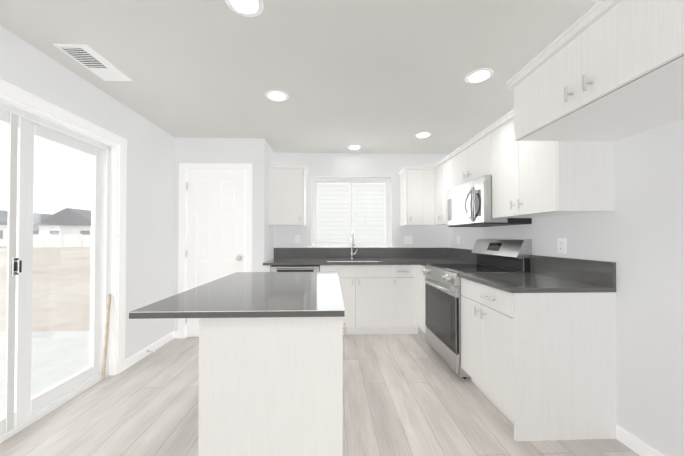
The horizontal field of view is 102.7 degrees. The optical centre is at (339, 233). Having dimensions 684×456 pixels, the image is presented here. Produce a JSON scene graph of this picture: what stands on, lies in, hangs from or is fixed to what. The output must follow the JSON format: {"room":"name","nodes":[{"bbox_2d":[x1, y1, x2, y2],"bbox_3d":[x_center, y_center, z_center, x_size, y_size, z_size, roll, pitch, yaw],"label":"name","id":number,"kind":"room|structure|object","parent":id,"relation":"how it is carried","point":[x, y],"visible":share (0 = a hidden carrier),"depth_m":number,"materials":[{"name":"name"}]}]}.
{"room":"kitchen","nodes":[
{"label":"kitchen","id":0,"kind":"room"},
{"bbox_2d":[0,26,174,373],"bbox_3d":[-1.941,-0.012,-1.065,0.150,2.440,10.206,0,-1,-2],"label":"wall","id":1,"kind":"structure","parent":0,"point":[27,67],"depth_m":2.67,"materials":[{"name":"paint"}]},
{"bbox_2d":[0,79,126,442],"bbox_3d":[-2.028,0.179,1.789,0.164,2.125,1.470,0,-1,-2],"label":"slider","id":2,"kind":"object","parent":1,"relation":"in","point":[23,407],"visible":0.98,"depth_m":1.95,"materials":[{"name":"white plastic"}]},
{"bbox_2d":[101,294,110,379],"bbox_3d":[-2.011,0.880,2.358,0.026,0.706,0.087,0,-1,-2],"label":"wooden dowel","id":3,"kind":"object","parent":2,"relation":"on","point":[106,337],"visible":0.94,"depth_m":2.35,"materials":[{"name":"brown wood"}]},
{"bbox_2d":[125,331,176,368],"bbox_3d":[-1.983,1.212,2.916,0.030,0.085,0.783,0,-1,-2],"label":"baseboard","id":4,"kind":"structure","parent":1,"relation":"attached to","point":[143,353],"depth_m":2.84,"materials":[{"name":"white wood"}]},
{"bbox_2d":[173,137,273,330],"bbox_3d":[-1.477,0.044,3.622,1.088,2.438,0.564,0,-1,-2],"label":"wall","id":5,"kind":"structure","parent":0,"point":[257,154],"depth_m":3.36,"materials":[{"name":"paint"}]},
{"bbox_2d":[178,163,251,337],"bbox_3d":[-1.511,0.201,3.381,0.878,2.118,0.121,0,-1,-2],"label":"door frame","id":6,"kind":"structure","parent":5,"relation":"attached to","point":[184,168],"depth_m":3.33,"materials":[{"name":"white wood"}]},
{"bbox_2d":[185,171,245,336],"bbox_3d":[-1.512,0.236,3.324,0.709,2.023,0.106,0,-1,-2],"label":"pantry door","id":7,"kind":"structure","parent":5,"relation":"in","point":[216,210],"depth_m":3.35,"materials":[{"name":"white wood"}]},
{"bbox_2d":[0,0,599,153],"bbox_3d":[-0.047,-1.281,-0.987,3.940,0.100,10.206,0,-1,-2],"label":"ceiling","id":8,"kind":"structure","parent":0,"point":[380,76],"depth_m":1.89,"materials":[{"name":"paint"}]},
{"bbox_2d":[53,44,131,80],"bbox_3d":[-1.710,-1.192,1.925,0.210,0.008,0.400,0,-1,-2],"label":"ceiling vent","id":9,"kind":"object","parent":8,"relation":"in","point":[91,59],"visible":1,"depth_m":1.89,"materials":[{"name":"white metal"}]},
{"bbox_2d":[225,0,263,16],"bbox_3d":[-0.494,-1.198,1.416,0.196,0.009,0.196,0,-1,-2],"label":"recessed light","id":10,"kind":"object","parent":8,"relation":"in","point":[249,8],"visible":1,"depth_m":1.44,"materials":[{"name":"white"}]},
{"bbox_2d":[265,90,288,100],"bbox_3d":[-0.539,-1.187,2.360,0.196,0.009,0.196,0,-1,-2],"label":"recessed light","id":11,"kind":"object","parent":8,"relation":"in","point":[276,95],"visible":1,"depth_m":2.34,"materials":[{"name":"white"}]},
{"bbox_2d":[347,145,361,149],"bbox_3d":[0.202,-1.171,3.710,0.196,0.009,0.196,0,-1,-2],"label":"recessed light","id":12,"kind":"object","parent":8,"relation":"in","point":[353,147],"visible":1,"depth_m":3.70,"materials":[{"name":"white"}]},
{"bbox_2d":[415,132,431,137],"bbox_3d":[0.995,-1.176,3.257,0.196,0.009,0.196,0,-1,-2],"label":"recessed light","id":13,"kind":"object","parent":8,"relation":"in","point":[422,134],"visible":1,"depth_m":3.23,"materials":[{"name":"white"}]},
{"bbox_2d":[465,68,493,83],"bbox_3d":[1.056,-1.190,2.072,0.196,0.009,0.196,0,-1,-2],"label":"recessed light","id":14,"kind":"object","parent":8,"relation":"in","point":[480,75],"visible":1,"depth_m":2.05,"materials":[{"name":"white"}]},
{"bbox_2d":[0,327,639,455],"bbox_3d":[-0.047,1.239,-1.016,3.940,0.060,10.206,0,-1,-2],"label":"floor","id":15,"kind":"structure","parent":0,"point":[410,395],"depth_m":1.88,"materials":[{"name":"beige wood"}]},
{"bbox_2d":[129,272,346,455],"bbox_3d":[-0.427,0.784,1.771,0.916,0.914,1.286,0,-1,-2],"label":"kitchen island","id":16,"kind":"object","parent":15,"relation":"on","point":[270,363],"visible":1,"depth_m":1.16,"materials":[{"name":"laminate"}]},
{"bbox_2d":[271,265,319,271],"bbox_3d":[-0.549,0.823,3.620,0.594,0.880,0.611,0,-1,-2],"label":"dishwasher","id":17,"kind":"object","parent":15,"relation":"on","point":[295,268],"visible":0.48,"depth_m":3.33,"materials":[{"name":"silver plastic"}]},
{"bbox_2d":[338,277,391,334],"bbox_3d":[0.185,0.963,3.645,0.870,0.600,0.607,0,-1,-2],"label":"base cabinet","id":18,"kind":"object","parent":15,"relation":"on","point":[381,299],"depth_m":3.35,"materials":[{"name":"laminate"}]},
{"bbox_2d":[380,265,419,333],"bbox_3d":[0.802,0.821,3.667,0.366,0.884,0.607,0,-1,-2],"label":"base cabinet","id":19,"kind":"object","parent":15,"relation":"on","point":[404,280],"depth_m":3.36,"materials":[{"name":"laminate"}]},
{"bbox_2d":[263,248,476,265],"bbox_3d":[0.346,0.392,3.522,2.546,0.398,0.877,0,-1,-2],"label":"countertop","id":20,"kind":"structure","parent":19,"relation":"on","point":[362,256],"depth_m":3.91,"materials":[{"name":"grey stone"}]},
{"bbox_2d":[350,231,357,258],"bbox_3d":[0.206,0.155,3.780,0.108,0.390,0.268,0,-1,-2],"label":"faucet","id":21,"kind":"object","parent":20,"relation":"on","point":[352,244],"visible":1,"depth_m":3.86,"materials":[{"name":"silver metal"}]},
{"bbox_2d":[419,265,425,333],"bbox_3d":[1.304,0.820,3.550,0.629,0.884,0.877,0,-1,-2],"label":"base cabinet","id":22,"kind":"object","parent":15,"relation":"on","point":[422,327],"visible":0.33,"depth_m":3.29,"materials":[{"name":"laminate"}]},
{"bbox_2d":[422,239,531,378],"bbox_3d":[1.280,0.650,2.725,0.734,1.205,0.764,0,-1,-2],"label":"range","id":23,"kind":"object","parent":15,"relation":"on","point":[443,295],"visible":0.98,"depth_m":2.57,"materials":[{"name":"silver metal"}]},
{"bbox_2d":[461,278,616,440],"bbox_3d":[1.338,0.802,1.994,0.667,0.884,0.687,0,-1,-2],"label":"base cabinet","id":24,"kind":"object","parent":15,"relation":"on","point":[538,366],"visible":0.92,"depth_m":1.66,"materials":[{"name":"laminate"}]},
{"bbox_2d":[458,255,615,292],"bbox_3d":[1.345,0.267,1.998,0.653,0.183,0.691,0,-1,-2],"label":"countertop","id":25,"kind":"structure","parent":24,"relation":"on","point":[548,274],"depth_m":1.86,"materials":[{"name":"grey stone"}]},
{"bbox_2d":[274,152,448,247],"bbox_3d":[-0.141,0.047,4.026,3.790,2.440,0.150,0,-1,-2],"label":"wall","id":26,"kind":"structure","parent":0,"point":[349,165],"depth_m":3.98,"materials":[{"name":"paint"}]},
{"bbox_2d":[269,164,307,225],"bbox_3d":[-0.692,-0.512,3.742,0.480,0.790,0.389,0,-1,-2],"label":"upper cabinet","id":27,"kind":"object","parent":26,"relation":"attached to","point":[287,194],"visible":1,"depth_m":3.58,"materials":[{"name":"laminate"}]},
{"bbox_2d":[295,235,299,242],"bbox_3d":[-0.600,0.076,3.929,0.070,0.114,0.008,0,-1,-2],"label":"electrical outlet","id":28,"kind":"object","parent":26,"relation":"attached to","point":[297,238],"visible":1,"depth_m":3.93,"materials":[{"name":"white plastic"}]},
{"bbox_2d":[312,178,390,245],"bbox_3d":[0.172,-0.322,4.066,1.163,1.008,0.060,0,-1,-2],"label":"kitchen window","id":29,"kind":"structure","parent":26,"relation":"in","point":[363,181],"depth_m":4.05,"materials":[{"name":"white plastic"}]},
{"bbox_2d":[317,183,384,240],"bbox_3d":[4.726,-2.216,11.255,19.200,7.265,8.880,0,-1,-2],"label":"window blinds","id":30,"kind":"object","parent":29,"relation":"attached to","point":[360,192],"depth_m":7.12,"materials":[{"name":"white plastic"}]},
{"bbox_2d":[308,246,394,247],"bbox_3d":[0.175,0.188,3.979,1.263,0.018,0.099,0,-1,-2],"label":"window sill","id":31,"kind":"structure","parent":26,"relation":"attached to","point":[350,246],"depth_m":3.93,"materials":[{"name":"white wood"}]},
{"bbox_2d":[405,236,411,243],"bbox_3d":[1.004,0.087,3.982,0.116,0.114,0.010,0,-1,-2],"label":"light switch","id":32,"kind":"object","parent":26,"relation":"attached to","point":[408,239],"visible":1,"depth_m":3.98,"materials":[{"name":"white plastic"}]},
{"bbox_2d":[398,165,433,225],"bbox_3d":[1.059,-0.511,3.801,0.394,0.790,0.389,0,-1,-2],"label":"upper cabinet","id":33,"kind":"object","parent":26,"relation":"attached to","point":[416,195],"visible":1,"depth_m":3.65,"materials":[{"name":"laminate"}]},
{"bbox_2d":[449,110,683,455],"bbox_3d":[1.850,-0.011,-1.013,0.150,2.440,10.056,0,-1,-2],"label":"wall","id":34,"kind":"structure","parent":0,"point":[637,235],"depth_m":1.52,"materials":[{"name":"paint"}]},
{"bbox_2d":[433,157,448,224],"bbox_3d":[1.449,-0.516,3.393,0.351,0.782,0.523,0,-1,-2],"label":"upper cabinet","id":35,"kind":"object","parent":34,"relation":"attached to","point":[441,170],"depth_m":3.42,"materials":[{"name":"laminate"}]},
{"bbox_2d":[449,129,488,188],"bbox_3d":[1.471,-0.714,2.747,0.351,0.402,0.766,0,-1,-2],"label":"upper cabinet","id":36,"kind":"object","parent":34,"relation":"attached to","point":[470,162],"depth_m":2.70,"materials":[{"name":"laminate"}]},
{"bbox_2d":[447,175,531,226],"bbox_3d":[1.415,-0.294,2.740,0.464,0.422,0.763,0,-1,-2],"label":"over-the-range microwave","id":37,"kind":"object","parent":36,"relation":"attached to","point":[469,203],"visible":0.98,"depth_m":2.51,"materials":[{"name":"silver metal"}]},
{"bbox_2d":[489,109,614,217],"bbox_3d":[1.495,-0.532,2.015,0.351,0.782,0.687,0,-1,-2],"label":"upper cabinet","id":38,"kind":"object","parent":34,"relation":"attached to","point":[533,179],"depth_m":1.77,"materials":[{"name":"laminate"}]},
{"bbox_2d":[558,238,565,253],"bbox_3d":[1.666,0.089,2.054,0.008,0.114,0.070,0,-1,-2],"label":"electrical outlet","id":39,"kind":"object","parent":34,"relation":"attached to","point":[562,245],"visible":1,"depth_m":2.04,"materials":[{"name":"white plastic"}]},
{"bbox_2d":[507,0,683,141],"bbox_3d":[1.364,-0.751,1.230,0.667,0.370,0.918,0,-1,-2],"label":"upper cabinet","id":40,"kind":"object","parent":34,"relation":"attached to","point":[606,71],"visible":1,"depth_m":1.19,"materials":[{"name":"laminate"}]},
{"bbox_2d":[616,425,663,455],"bbox_3d":[1.689,1.192,1.207,0.018,0.085,0.896,0,-1,-2],"label":"baseboard","id":41,"kind":"structure","parent":34,"relation":"attached to","point":[633,443],"depth_m":1.55,"materials":[{"name":"white wood"}]},
{"label":"outside","id":42,"kind":"structure","parent":0,"visible":0},
{"bbox_2d":[0,247,90,331],"bbox_3d":[-51.208,1.796,38.134,220.000,0.135,240.000,0,-1,-2],"label":"ground","id":43,"kind":"structure","parent":42,"point":[65,276],"depth_m":6.85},
{"bbox_2d":[0,331,89,416],"bbox_3d":[-4.755,1.270,0.624,5.340,0.044,5.900,0,-1,-2],"label":"patio","id":44,"kind":"structure","parent":43,"relation":"on","point":[60,355],"depth_m":2.82,"materials":[{"name":"concrete"}]},
{"bbox_2d":[0,208,90,246],"bbox_3d":[-51.319,-1.712,48.928,70.500,7.000,29.500,0,-1,-2],"label":"houses","id":45,"kind":"structure","parent":43,"relation":"on","point":[48,219],"depth_m":36.53,"materials":[{"name":"white"}]},
{"bbox_2d":[33,234,90,246],"bbox_3d":[-30.421,0.832,34.830,19.330,1.715,0.180,0,-1,-2],"label":"fence","id":46,"kind":"object","parent":43,"relation":"on","point":[85,241],"depth_m":34.67,"materials":[{"name":"white wood"}]}
]}

